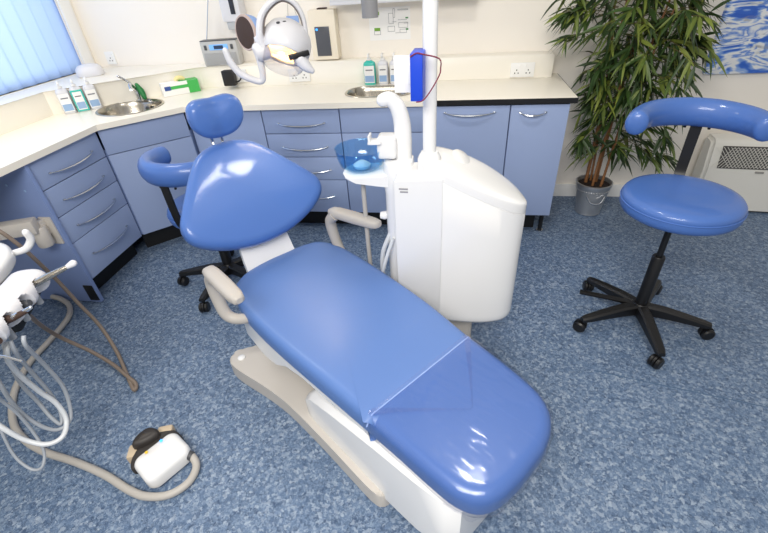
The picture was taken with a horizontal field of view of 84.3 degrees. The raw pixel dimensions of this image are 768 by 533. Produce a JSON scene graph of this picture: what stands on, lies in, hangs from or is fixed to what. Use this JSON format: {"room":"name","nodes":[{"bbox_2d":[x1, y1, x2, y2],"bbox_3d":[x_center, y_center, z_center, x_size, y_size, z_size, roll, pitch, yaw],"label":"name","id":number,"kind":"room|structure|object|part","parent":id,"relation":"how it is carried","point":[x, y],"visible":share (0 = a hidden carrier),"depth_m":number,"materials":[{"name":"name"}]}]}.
{"room":"dental clinic","nodes":[
{"label":"dental clinic","id":0,"kind":"room"},
{"bbox_2d":[0,0,96,96],"bbox_3d":[-2.563,-0.952,1.251,0.100,3.500,4.400,2,36,8],"label":"wall","id":1,"kind":"structure","parent":0,"point":[54,0],"depth_m":3.01,"materials":[{"name":"paint"}]},
{"bbox_2d":[0,0,80,94],"bbox_3d":[-2.459,-1.179,1.698,0.040,1.254,2.710,2,36,8],"label":"vertical blind","id":2,"kind":"object","parent":1,"relation":"attached to","point":[36,45],"visible":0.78,"depth_m":2.76,"materials":[{"name":"blue fabric"}]},
{"bbox_2d":[56,0,94,63],"bbox_3d":[-2.235,-1.996,2.826,0.016,1.260,0.100,2,36,8],"label":"trim","id":3,"kind":"structure","parent":1,"relation":"attached to","point":[65,7],"depth_m":3.04,"materials":[{"name":"white"}]},
{"bbox_2d":[0,196,767,532],"bbox_3d":[0.455,0.617,1.862,6.200,0.100,4.400,2,36,8],"label":"floor","id":4,"kind":"structure","parent":0,"point":[623,455],"depth_m":1.84,"materials":[{"name":"blue carpet"}]},
{"bbox_2d":[0,165,103,301],"bbox_3d":[-2.020,-0.153,2.347,0.620,0.860,0.027,2,36,8],"label":"end panel","id":5,"kind":"object","parent":4,"relation":"on","point":[21,195],"visible":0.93,"depth_m":2.34,"materials":[{"name":"blue laminate"}]},
{"bbox_2d":[0,217,138,471],"bbox_3d":[-1.526,0.243,1.792,0.558,0.806,1.551,-30,43,-32],"label":"instrument","id":6,"kind":"object","parent":4,"relation":"on","point":[20,292],"visible":1,"depth_m":1.48,"materials":[{"name":"grey plastic"}]},
{"bbox_2d":[0,229,34,283],"bbox_3d":[-1.565,0.014,1.517,0.405,0.108,0.444,2,36,8],"label":"dental delivery unit","id":7,"kind":"object","parent":6,"relation":"on","point":[7,255],"depth_m":1.62,"materials":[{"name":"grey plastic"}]},
{"bbox_3d":[-1.951,-0.172,2.126,0.380,0.075,0.070,-12,36,-11],"label":"wall arm","id":8,"kind":"part","parent":6,"relation":"part of","materials":[{"name":"grey plastic"}]},
{"bbox_3d":[-1.769,-0.192,2.256,0.070,0.160,0.012,2,36,8],"label":"bracket plate","id":9,"kind":"part","parent":6,"relation":"part of","materials":[{"name":"grey plastic"}]},
{"bbox_2d":[27,132,141,288],"bbox_3d":[-1.958,-0.305,2.557,0.620,0.864,0.495,2,36,8],"label":"base cabinet","id":10,"kind":"object","parent":4,"relation":"on","point":[79,183],"visible":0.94,"depth_m":2.46,"materials":[{"name":"blue laminate"}]},
{"bbox_3d":[-1.720,-0.583,2.316,0.018,0.147,0.490,2,36,8],"label":"drawer","id":11,"kind":"part","parent":10,"relation":"part of","materials":[{"name":"blue laminate"}]},
{"bbox_3d":[-1.692,-0.569,2.321,0.042,0.022,0.332,2,36,8],"label":"handle","id":12,"kind":"part","parent":10,"relation":"part of","materials":[{"name":"silver metal"}]},
{"bbox_3d":[-1.712,-0.458,2.405,0.018,0.150,0.490,2,36,8],"label":"drawer","id":13,"kind":"part","parent":10,"relation":"part of","materials":[{"name":"blue laminate"}]},
{"bbox_3d":[-1.683,-0.445,2.409,0.042,0.022,0.332,2,36,8],"label":"handle","id":14,"kind":"part","parent":10,"relation":"part of","materials":[{"name":"silver metal"}]},
{"bbox_3d":[-1.703,-0.329,2.496,0.018,0.155,0.490,2,36,8],"label":"drawer","id":15,"kind":"part","parent":10,"relation":"part of","materials":[{"name":"blue laminate"}]},
{"bbox_3d":[-1.674,-0.319,2.498,0.042,0.022,0.332,2,36,8],"label":"handle","id":16,"kind":"part","parent":10,"relation":"part of","materials":[{"name":"silver metal"}]},
{"bbox_3d":[-1.691,-0.165,2.613,0.018,0.240,0.490,2,36,8],"label":"drawer","id":17,"kind":"part","parent":10,"relation":"part of","materials":[{"name":"blue laminate"}]},
{"bbox_3d":[-1.663,-0.164,2.608,0.042,0.022,0.332,2,36,8],"label":"handle","id":18,"kind":"part","parent":10,"relation":"part of","materials":[{"name":"silver metal"}]},
{"bbox_2d":[8,294,199,500],"bbox_3d":[-1.469,0.563,1.960,1.718,0.091,0.467,25,44,34],"label":"foot pedal","id":19,"kind":"object","parent":4,"relation":"on","point":[156,455],"visible":0.94,"depth_m":1.64,"materials":[{"name":"white plastic"}]},
{"bbox_2d":[126,445,136,463],"bbox_3d":[-0.991,0.746,1.689,0.040,0.050,0.060,-10,36,-8],"label":"switch","id":20,"kind":"object","parent":19,"relation":"attached to","point":[131,457],"depth_m":1.66,"materials":[{"name":"beige plastic"}]},
{"bbox_3d":[-0.956,0.698,1.710,0.101,0.079,0.066,-29,42,-31],"label":"toe lever","id":21,"kind":"part","parent":19,"relation":"part of","materials":[{"name":"black plastic"}]},
{"bbox_2d":[158,425,175,431],"bbox_3d":[-0.902,0.688,1.762,0.060,0.050,0.035,-10,36,-8],"label":"switch","id":22,"kind":"object","parent":19,"relation":"attached to","point":[169,428],"depth_m":1.75,"materials":[{"name":"beige plastic"}]},
{"bbox_2d":[95,112,199,247],"bbox_3d":[-1.703,-0.714,3.114,0.935,0.858,0.925,2,36,8],"label":"base cabinet","id":23,"kind":"object","parent":4,"relation":"on","point":[123,146],"visible":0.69,"depth_m":2.73,"materials":[{"name":"blue laminate"}]},
{"bbox_3d":[-1.459,-0.541,2.847,0.496,0.555,0.018,-26,41,-28],"label":"door","id":24,"kind":"part","parent":23,"relation":"part of","materials":[{"name":"blue laminate"}]},
{"bbox_2d":[137,146,246,312],"bbox_3d":[-0.979,-0.254,2.405,0.626,0.850,0.630,2,36,8],"label":"stool","id":25,"kind":"object","parent":4,"relation":"on","point":[154,167],"visible":0.48,"depth_m":2.16,"materials":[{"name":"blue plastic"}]},
{"bbox_3d":[-1.076,-0.490,2.116,0.485,0.120,0.243,20,42,30],"label":"backrest","id":26,"kind":"part","parent":25,"relation":"part of","materials":[{"name":"blue leather"}]},
{"bbox_3d":[-0.979,-0.334,2.370,0.430,0.091,0.430,2,36,8],"label":"seat","id":27,"kind":"part","parent":25,"relation":"part of","materials":[{"name":"blue plastic"}]},
{"bbox_3d":[-1.122,0.016,2.604,0.274,0.056,0.052,-5,35,-1],"label":"leg","id":28,"kind":"part","parent":25,"relation":"part of","materials":[{"name":"black plastic"}]},
{"bbox_3d":[-0.996,0.098,2.478,0.052,0.056,0.274,6,36,13],"label":"leg","id":29,"kind":"part","parent":25,"relation":"part of","materials":[{"name":"black plastic"}]},
{"bbox_3d":[-0.814,0.047,2.532,0.274,0.056,0.052,18,41,27],"label":"leg","id":30,"kind":"part","parent":25,"relation":"part of","materials":[{"name":"black plastic"}]},
{"bbox_3d":[-0.828,-0.066,2.692,0.274,0.056,0.052,-28,42,-30],"label":"leg","id":31,"kind":"part","parent":25,"relation":"part of","materials":[{"name":"black plastic"}]},
{"bbox_2d":[193,110,268,152],"bbox_3d":[-0.956,-0.806,3.165,0.500,0.864,0.580,2,36,8],"label":"base cabinet","id":32,"kind":"object","parent":4,"relation":"on","point":[252,128],"visible":0.08,"depth_m":2.75,"materials":[{"name":"blue laminate"}]},
{"bbox_2d":[0,82,422,176],"bbox_3d":[-1.166,-0.271,1.654,2.583,0.032,3.745,2,36,8],"label":"countertop","id":33,"kind":"structure","parent":32,"relation":"on","point":[19,147],"depth_m":2.56,"materials":[{"name":"beige laminate"}]},
{"bbox_2d":[55,81,76,113],"bbox_3d":[-1.988,-1.050,2.635,0.068,0.192,0.073,-23,40,-25],"label":"pump bottle","id":34,"kind":"object","parent":33,"relation":"on","point":[62,94],"visible":1,"depth_m":2.63,"materials":[{"name":"white plastic"}]},
{"bbox_2d":[69,79,89,111],"bbox_3d":[-1.926,-1.076,2.666,0.068,0.192,0.073,-23,40,-25],"label":"pump bottle","id":35,"kind":"object","parent":33,"relation":"on","point":[76,92],"visible":1,"depth_m":2.66,"materials":[{"name":"white plastic"}]},
{"bbox_2d":[82,77,102,109],"bbox_3d":[-1.863,-1.102,2.697,0.068,0.192,0.073,-23,40,-25],"label":"pump bottle","id":36,"kind":"object","parent":33,"relation":"on","point":[90,92],"visible":1,"depth_m":2.69,"materials":[{"name":"white plastic"}]},
{"bbox_2d":[95,98,163,115],"bbox_3d":[-1.630,-0.974,2.774,0.408,0.138,0.408,2,36,8],"label":"sink","id":37,"kind":"object","parent":33,"relation":"in","point":[131,107],"visible":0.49,"depth_m":2.86,"materials":[{"name":"silver metal"}]},
{"bbox_2d":[117,75,146,101],"bbox_3d":[-1.645,-1.174,2.794,0.122,0.173,0.114,20,42,30],"label":"tap","id":38,"kind":"object","parent":33,"relation":"on","point":[140,94],"visible":1,"depth_m":2.82,"materials":[{"name":"silver metal"}]},
{"bbox_3d":[-1.686,-1.206,2.787,0.093,0.108,0.019,-23,40,-25],"label":"lever","id":39,"kind":"part","parent":38,"relation":"part of","materials":[{"name":"silver metal"}]},
{"bbox_3d":[-1.649,-1.166,2.777,0.036,0.074,0.123,-10,36,-8],"label":"spout","id":40,"kind":"part","parent":38,"relation":"part of","materials":[{"name":"silver metal"}]},
{"bbox_2d":[159,75,200,96],"bbox_3d":[-1.421,-1.263,2.946,0.246,0.115,0.071,-23,40,-25],"label":"glove box","id":41,"kind":"object","parent":33,"relation":"on","point":[180,85],"visible":1,"depth_m":2.92,"materials":[{"name":"white cardboard"}]},
{"bbox_2d":[171,77,200,92],"bbox_3d":[-1.406,-1.257,2.962,0.214,0.083,0.071,-23,40,-25],"label":"print","id":42,"kind":"object","parent":41,"relation":"attached to","point":[180,84],"depth_m":2.94,"materials":[{"name":"green"}]},
{"bbox_2d":[363,53,376,84],"bbox_3d":[-0.097,-1.310,2.818,0.080,0.192,0.073,2,36,8],"label":"pump bottle","id":43,"kind":"object","parent":33,"relation":"on","point":[369,66],"visible":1,"depth_m":2.81,"materials":[{"name":"teal plastic"}]},
{"bbox_2d":[345,85,410,97],"bbox_3d":[-0.023,-1.059,2.745,0.448,0.148,0.298,2,36,8],"label":"oval sink","id":44,"kind":"object","parent":33,"relation":"in","point":[362,91],"visible":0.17,"depth_m":2.82,"materials":[{"name":"silver metal"}]},
{"bbox_2d":[378,53,388,84],"bbox_3d":[-0.007,-1.307,2.805,0.066,0.192,0.073,2,36,8],"label":"pump bottle","id":45,"kind":"object","parent":33,"relation":"on","point":[383,74],"visible":1,"depth_m":2.80,"materials":[{"name":"white plastic"}]},
{"bbox_2d":[389,52,394,83],"bbox_3d":[0.069,-1.304,2.793,0.066,0.192,0.073,2,36,8],"label":"pump bottle","id":46,"kind":"object","parent":33,"relation":"on","point":[391,64],"visible":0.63,"depth_m":2.79,"materials":[{"name":"white plastic"}]},
{"bbox_2d":[261,108,350,223],"bbox_3d":[-0.463,-0.776,3.075,0.500,0.864,0.620,2,36,8],"label":"base cabinet","id":47,"kind":"object","parent":4,"relation":"on","point":[309,138],"visible":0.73,"depth_m":2.75,"materials":[{"name":"blue laminate"}]},
{"bbox_3d":[-0.518,-0.912,2.662,0.495,0.147,0.018,2,36,8],"label":"drawer","id":48,"kind":"part","parent":47,"relation":"part of","materials":[{"name":"blue laminate"}]},
{"bbox_3d":[-0.522,-0.883,2.649,0.317,0.022,0.042,2,36,8],"label":"handle","id":49,"kind":"part","parent":47,"relation":"part of","materials":[{"name":"silver metal"}]},
{"bbox_3d":[-0.513,-0.759,2.737,0.317,0.022,0.042,2,36,8],"label":"handle","id":50,"kind":"part","parent":47,"relation":"part of","materials":[{"name":"silver metal"}]},
{"bbox_3d":[-0.510,-0.787,2.751,0.495,0.150,0.018,2,36,8],"label":"drawer","id":51,"kind":"part","parent":47,"relation":"part of","materials":[{"name":"blue laminate"}]},
{"bbox_3d":[-0.501,-0.659,2.842,0.495,0.155,0.018,2,36,8],"label":"drawer","id":52,"kind":"part","parent":47,"relation":"part of","materials":[{"name":"blue laminate"}]},
{"bbox_3d":[-0.490,-0.494,2.959,0.495,0.240,0.018,2,36,8],"label":"drawer","id":53,"kind":"part","parent":47,"relation":"part of","materials":[{"name":"blue laminate"}]},
{"bbox_2d":[180,93,553,532],"bbox_3d":[-0.157,0.083,1.579,0.719,1.161,1.683,-30,43,-32],"label":"dental chair","id":54,"kind":"object","parent":4,"relation":"on","point":[429,424],"visible":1,"depth_m":1.52,"materials":[{"name":"blue leather"}]},
{"bbox_3d":[-0.609,0.124,1.667,0.174,0.261,0.070,4,36,12],"label":"armrest","id":55,"kind":"part","parent":54,"relation":"part of","materials":[{"name":"grey plastic"}]},
{"bbox_3d":[-0.617,-0.331,1.894,0.662,0.402,0.336,-30,43,-32],"label":"backrest","id":56,"kind":"part","parent":54,"relation":"part of","materials":[{"name":"blue leather"}]},
{"bbox_3d":[-0.508,-0.078,1.922,0.258,0.343,0.342,-30,43,-32],"label":"hinge plate","id":57,"kind":"part","parent":54,"relation":"part of","materials":[{"name":"white plastic"}]},
{"bbox_3d":[-0.162,0.518,1.899,0.679,0.083,1.003,-30,43,-32],"label":"plate","id":58,"kind":"part","parent":54,"relation":"part of","materials":[{"name":"grey plastic"}]},
{"bbox_3d":[-0.210,-0.134,1.988,0.067,0.259,0.167,-22,39,-24],"label":"armrest","id":59,"kind":"part","parent":54,"relation":"part of","materials":[{"name":"grey plastic"}]},
{"bbox_2d":[237,242,466,440],"bbox_3d":[-0.173,0.182,1.696,0.577,0.099,1.012,-30,43,-32],"label":"seat cushion","id":60,"kind":"object","parent":54,"relation":"on","point":[365,340],"depth_m":1.56,"materials":[{"name":"blue leather"}]},
{"bbox_2d":[369,336,550,514],"bbox_3d":[0.259,0.453,1.276,0.480,0.098,0.434,-30,43,-32],"label":"cushion","id":61,"kind":"object","parent":54,"relation":"on","point":[459,418],"depth_m":1.21,"materials":[{"name":"blue leather"}]},
{"bbox_2d":[339,106,422,223],"bbox_3d":[0.076,-0.767,3.015,0.580,0.858,0.580,2,36,8],"label":"base cabinet","id":62,"kind":"object","parent":4,"relation":"on","point":[356,123],"visible":0.3,"depth_m":2.65,"materials":[{"name":"blue laminate"}]},
{"bbox_3d":[0.037,-0.603,2.789,0.575,0.555,0.018,2,36,8],"label":"door","id":63,"kind":"part","parent":62,"relation":"part of","materials":[{"name":"blue plastic"}]},
{"bbox_2d":[335,0,526,336],"bbox_3d":[0.163,-0.571,1.529,0.755,2.248,0.288,2,36,8],"label":"dental cuspidor unit","id":64,"kind":"object","parent":4,"relation":"on","point":[455,223],"visible":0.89,"depth_m":1.66,"materials":[{"name":"white plastic"}]},
{"bbox_2d":[222,0,377,84],"bbox_3d":[-0.219,-1.186,1.409,0.949,1.106,0.279,15,39,24],"label":"light","id":65,"kind":"object","parent":64,"relation":"attached to","point":[284,40],"visible":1,"depth_m":1.72,"materials":[{"name":"white plastic"}]},
{"bbox_3d":[-0.579,-0.842,1.777,0.159,0.161,0.043,-8,36,-6],"label":"handle","id":66,"kind":"part","parent":65,"relation":"part of","materials":[{"name":"white plastic"}]},
{"bbox_3d":[-0.503,-0.890,1.754,0.068,0.077,0.072,-15,37,-15],"label":"pivot knob","id":67,"kind":"part","parent":65,"relation":"part of","materials":[{"name":"white plastic"}]},
{"bbox_3d":[-0.346,-0.861,1.728,0.086,0.031,0.020,-13,36,-13],"label":"black trim","id":68,"kind":"part","parent":65,"relation":"part of","materials":[{"name":"black plastic"}]},
{"bbox_2d":[335,152,382,172],"bbox_3d":[-0.091,-0.438,1.705,0.210,0.088,0.210,2,36,8],"label":"glass bowl","id":69,"kind":"object","parent":64,"relation":"on","point":[361,166],"depth_m":1.71,"materials":[{"name":"blue glass"}]},
{"bbox_3d":[-0.048,-0.374,1.744,0.230,0.075,0.150,2,36,8],"label":"bowl arm","id":70,"kind":"part","parent":64,"relation":"part of","materials":[{"name":"white plastic"}]},
{"bbox_3d":[0.043,-0.499,1.632,0.127,0.335,0.067,2,36,8],"label":"spout","id":71,"kind":"part","parent":64,"relation":"part of","materials":[{"name":"white plastic"}]},
{"bbox_3d":[0.073,-0.284,1.590,0.034,0.018,0.002,4,36,12],"label":"maker plate","id":72,"kind":"part","parent":64,"relation":"part of","materials":[{"name":"grey"}]},
{"bbox_2d":[393,48,441,102],"bbox_3d":[0.112,-0.637,1.402,0.104,0.150,0.164,-16,37,-16],"label":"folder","id":73,"kind":"object","parent":64,"relation":"attached to","point":[409,70],"visible":0.95,"depth_m":1.38,"materials":[{"name":"blue plastic"}]},
{"bbox_3d":[0.351,-0.343,1.661,0.407,0.215,0.288,2,36,8],"label":"lid","id":74,"kind":"part","parent":64,"relation":"part of","materials":[{"name":"white plastic"}]},
{"bbox_2d":[436,105,509,174],"bbox_3d":[0.575,-0.740,2.922,0.430,0.864,0.620,2,36,8],"label":"base cabinet","id":75,"kind":"object","parent":4,"relation":"on","point":[480,131],"visible":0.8,"depth_m":2.54,"materials":[{"name":"blue laminate"}]},
{"bbox_3d":[0.498,-0.885,2.470,0.302,0.022,0.042,2,36,8],"label":"handle","id":76,"kind":"part","parent":75,"relation":"part of","materials":[{"name":"silver metal"}]},
{"bbox_2d":[503,103,569,231],"bbox_3d":[0.950,-0.726,2.868,0.323,0.866,0.620,2,36,8],"label":"base cabinet","id":77,"kind":"object","parent":4,"relation":"on","point":[536,132],"visible":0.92,"depth_m":2.56,"materials":[{"name":"blue laminate"}]},
{"bbox_2d":[437,73,578,105],"bbox_3d":[0.726,-1.117,2.660,0.801,0.033,0.622,2,36,8],"label":"countertop","id":78,"kind":"structure","parent":77,"relation":"on","point":[553,89],"depth_m":2.52,"materials":[{"name":"beige laminate"}]},
{"bbox_3d":[0.851,-0.869,2.421,0.155,0.022,0.042,2,36,8],"label":"handle","id":79,"kind":"part","parent":77,"relation":"part of","materials":[{"name":"silver metal"}]},
{"bbox_2d":[575,174,612,215],"bbox_3d":[1.483,-0.501,3.042,0.242,0.238,0.255,2,36,8],"label":"pot","id":80,"kind":"object","parent":4,"relation":"on","point":[591,195],"depth_m":2.99,"materials":[{"name":"metal"}]},
{"bbox_2d":[541,0,730,215],"bbox_3d":[1.442,-1.148,2.538,0.974,1.879,0.713,26,45,35],"label":"bamboo","id":81,"kind":"object","parent":4,"relation":"on","point":[592,190],"visible":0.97,"depth_m":2.41,"materials":[{"name":"plant"}]},
{"bbox_2d":[573,97,767,368],"bbox_3d":[1.240,-0.153,1.900,0.647,1.020,0.603,-18,38,-19],"label":"stool","id":82,"kind":"object","parent":4,"relation":"on","point":[676,203],"visible":1,"depth_m":1.79,"materials":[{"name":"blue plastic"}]},
{"bbox_3d":[1.108,0.225,2.093,0.274,0.056,0.052,-8,36,-6],"label":"leg","id":83,"kind":"part","parent":82,"relation":"part of","materials":[{"name":"black plastic"}]},
{"bbox_3d":[1.194,0.119,2.234,0.052,0.056,0.274,-20,38,-21],"label":"leg","id":84,"kind":"part","parent":82,"relation":"part of","materials":[{"name":"black plastic"}]},
{"bbox_3d":[1.249,0.298,1.977,0.052,0.056,0.274,2,36,8],"label":"leg","id":85,"kind":"part","parent":82,"relation":"part of","materials":[{"name":"black plastic"}]},
{"bbox_3d":[1.388,0.126,2.205,0.052,0.056,0.274,27,46,36],"label":"leg","id":86,"kind":"part","parent":82,"relation":"part of","materials":[{"name":"black plastic"}]},
{"bbox_3d":[1.422,0.236,2.047,0.274,0.056,0.052,13,39,23],"label":"leg","id":87,"kind":"part","parent":82,"relation":"part of","materials":[{"name":"black plastic"}]},
{"bbox_3d":[1.240,-0.269,1.777,0.450,0.091,0.450,2,36,8],"label":"seat","id":88,"kind":"part","parent":82,"relation":"part of","materials":[{"name":"blue plastic"}]},
{"bbox_3d":[1.299,-0.625,1.780,0.535,0.120,0.265,9,37,18],"label":"backrest","id":89,"kind":"part","parent":82,"relation":"part of","materials":[{"name":"blue plastic"}]},
{"bbox_2d":[692,133,767,212],"bbox_3d":[2.586,-0.616,2.870,0.820,0.500,0.172,6,36,13],"label":"heater","id":90,"kind":"object","parent":4,"relation":"on","point":[737,162],"visible":0.81,"depth_m":2.83,"materials":[{"name":"white metal"}]},
{"bbox_2d":[711,146,767,169],"bbox_3d":[2.564,-0.692,2.737,0.762,0.143,0.109,2,36,8],"label":"grille","id":91,"kind":"object","parent":90,"relation":"attached to","point":[722,157],"depth_m":2.79,"materials":[{"name":"white metal"}]},
{"bbox_2d":[71,0,767,183],"bbox_3d":[0.638,-2.037,2.466,6.000,3.500,0.100,2,36,8],"label":"wall","id":92,"kind":"structure","parent":0,"point":[137,32],"depth_m":2.88,"materials":[{"name":"paint"}]},
{"bbox_2d":[104,51,117,63],"bbox_3d":[-2.062,-1.572,3.198,0.075,0.086,0.014,2,36,8],"label":"wall socket","id":93,"kind":"object","parent":92,"relation":"attached to","point":[110,57],"visible":1,"depth_m":3.19,"materials":[{"name":"white plastic"}]},
{"bbox_2d":[219,0,245,29],"bbox_3d":[-1.014,-1.770,2.811,0.135,0.348,0.114,2,36,8],"label":"wall dispenser","id":94,"kind":"object","parent":92,"relation":"attached to","point":[230,9],"visible":0.64,"depth_m":2.81,"materials":[{"name":"white plastic"}]},
{"bbox_2d":[0,51,554,134],"bbox_3d":[-0.805,-0.329,1.551,3.328,0.140,3.748,2,36,8],"label":"backsplash","id":95,"kind":"structure","parent":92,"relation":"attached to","point":[19,109],"depth_m":2.82,"materials":[{"name":"beige laminate"}]},
{"bbox_2d":[75,63,104,77],"bbox_3d":[-2.046,-1.365,2.943,0.170,0.076,0.120,-23,40,-25],"label":"case","id":96,"kind":"object","parent":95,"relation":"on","point":[89,69],"visible":0.99,"depth_m":2.91,"materials":[{"name":"white plastic"}]},
{"bbox_2d":[199,2,243,65],"bbox_3d":[-1.147,-1.666,2.860,0.255,0.561,0.096,-2,35,3],"label":"radio","id":97,"kind":"object","parent":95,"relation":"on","point":[212,52],"visible":0.92,"depth_m":2.94,"materials":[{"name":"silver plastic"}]},
{"bbox_2d":[204,52,238,65],"bbox_3d":[-1.135,-1.449,2.961,0.225,0.075,0.004,-2,35,3],"label":"speaker grille","id":98,"kind":"object","parent":97,"relation":"attached to","point":[210,58],"depth_m":2.96,"materials":[{"name":"silver metal"}]},
{"bbox_2d":[221,69,241,85],"bbox_3d":[-1.053,-1.349,2.955,0.133,0.155,0.095,0,36,5],"label":"power adapter","id":99,"kind":"object","parent":95,"relation":"attached to","point":[229,77],"visible":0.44,"depth_m":2.94,"materials":[{"name":"black plastic"}]},
{"bbox_2d":[236,69,247,81],"bbox_3d":[-1.042,-1.345,2.996,0.150,0.086,0.014,0,36,5],"label":"wall socket","id":100,"kind":"object","parent":95,"relation":"attached to","point":[243,70],"visible":0.11,"depth_m":3.00,"materials":[{"name":"white plastic"}]},
{"bbox_2d":[288,68,310,81],"bbox_3d":[-0.589,-1.331,2.949,0.150,0.086,0.014,0,36,5],"label":"wall socket","id":101,"kind":"object","parent":95,"relation":"attached to","point":[303,76],"visible":0.87,"depth_m":2.95,"materials":[{"name":"white plastic"}]},
{"bbox_2d":[510,62,534,76],"bbox_3d":[0.895,-1.270,2.742,0.150,0.086,0.014,2,36,8],"label":"wall socket","id":102,"kind":"object","parent":95,"relation":"attached to","point":[526,69],"visible":1,"depth_m":2.74,"materials":[{"name":"white plastic"}]},
{"bbox_2d":[286,3,298,22],"bbox_3d":[-0.623,-1.739,2.829,0.085,0.257,0.010,2,36,8],"label":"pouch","id":103,"kind":"object","parent":92,"relation":"hanging from","point":[296,18],"visible":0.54,"depth_m":2.87,"materials":[{"name":"blue plastic"}]},
{"bbox_2d":[307,7,341,59],"bbox_3d":[-0.398,-1.565,2.855,0.180,0.304,0.108,2,36,8],"label":"control box","id":104,"kind":"object","parent":92,"relation":"attached to","point":[323,21],"visible":1,"depth_m":2.81,"materials":[{"name":"beige plastic"}]},
{"bbox_3d":[-0.406,-1.506,2.840,0.098,0.175,0.006,2,36,8],"label":"dark panel","id":105,"kind":"part","parent":104,"relation":"part of","materials":[{"name":"grey plastic"}]},
{"bbox_2d":[329,0,421,5],"bbox_3d":[0.111,-1.896,2.491,0.920,0.570,0.166,2,36,8],"label":"upper cabinet","id":106,"kind":"object","parent":92,"relation":"attached to","point":[332,2],"visible":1,"depth_m":2.63,"materials":[{"name":"white laminate"}]},
{"bbox_2d":[369,6,410,40],"bbox_3d":[0.038,-1.611,2.815,0.275,0.190,0.003,2,36,8],"label":"poster","id":107,"kind":"object","parent":92,"relation":"attached to","point":[391,23],"visible":0.98,"depth_m":2.82,"materials":[{"name":"white paper"}]},
{"bbox_2d":[553,184,624,196],"bbox_3d":[2.456,-0.558,3.148,2.500,0.100,0.016,2,36,8],"label":"baseboard","id":108,"kind":"structure","parent":92,"relation":"attached to","point":[560,189],"depth_m":3.28,"materials":[{"name":"white"}]},
{"bbox_2d":[702,0,767,73],"bbox_3d":[2.360,-1.499,2.475,0.680,0.680,0.032,2,36,8],"label":"painting","id":109,"kind":"object","parent":92,"relation":"attached to","point":[744,42],"visible":1,"depth_m":2.58}
]}

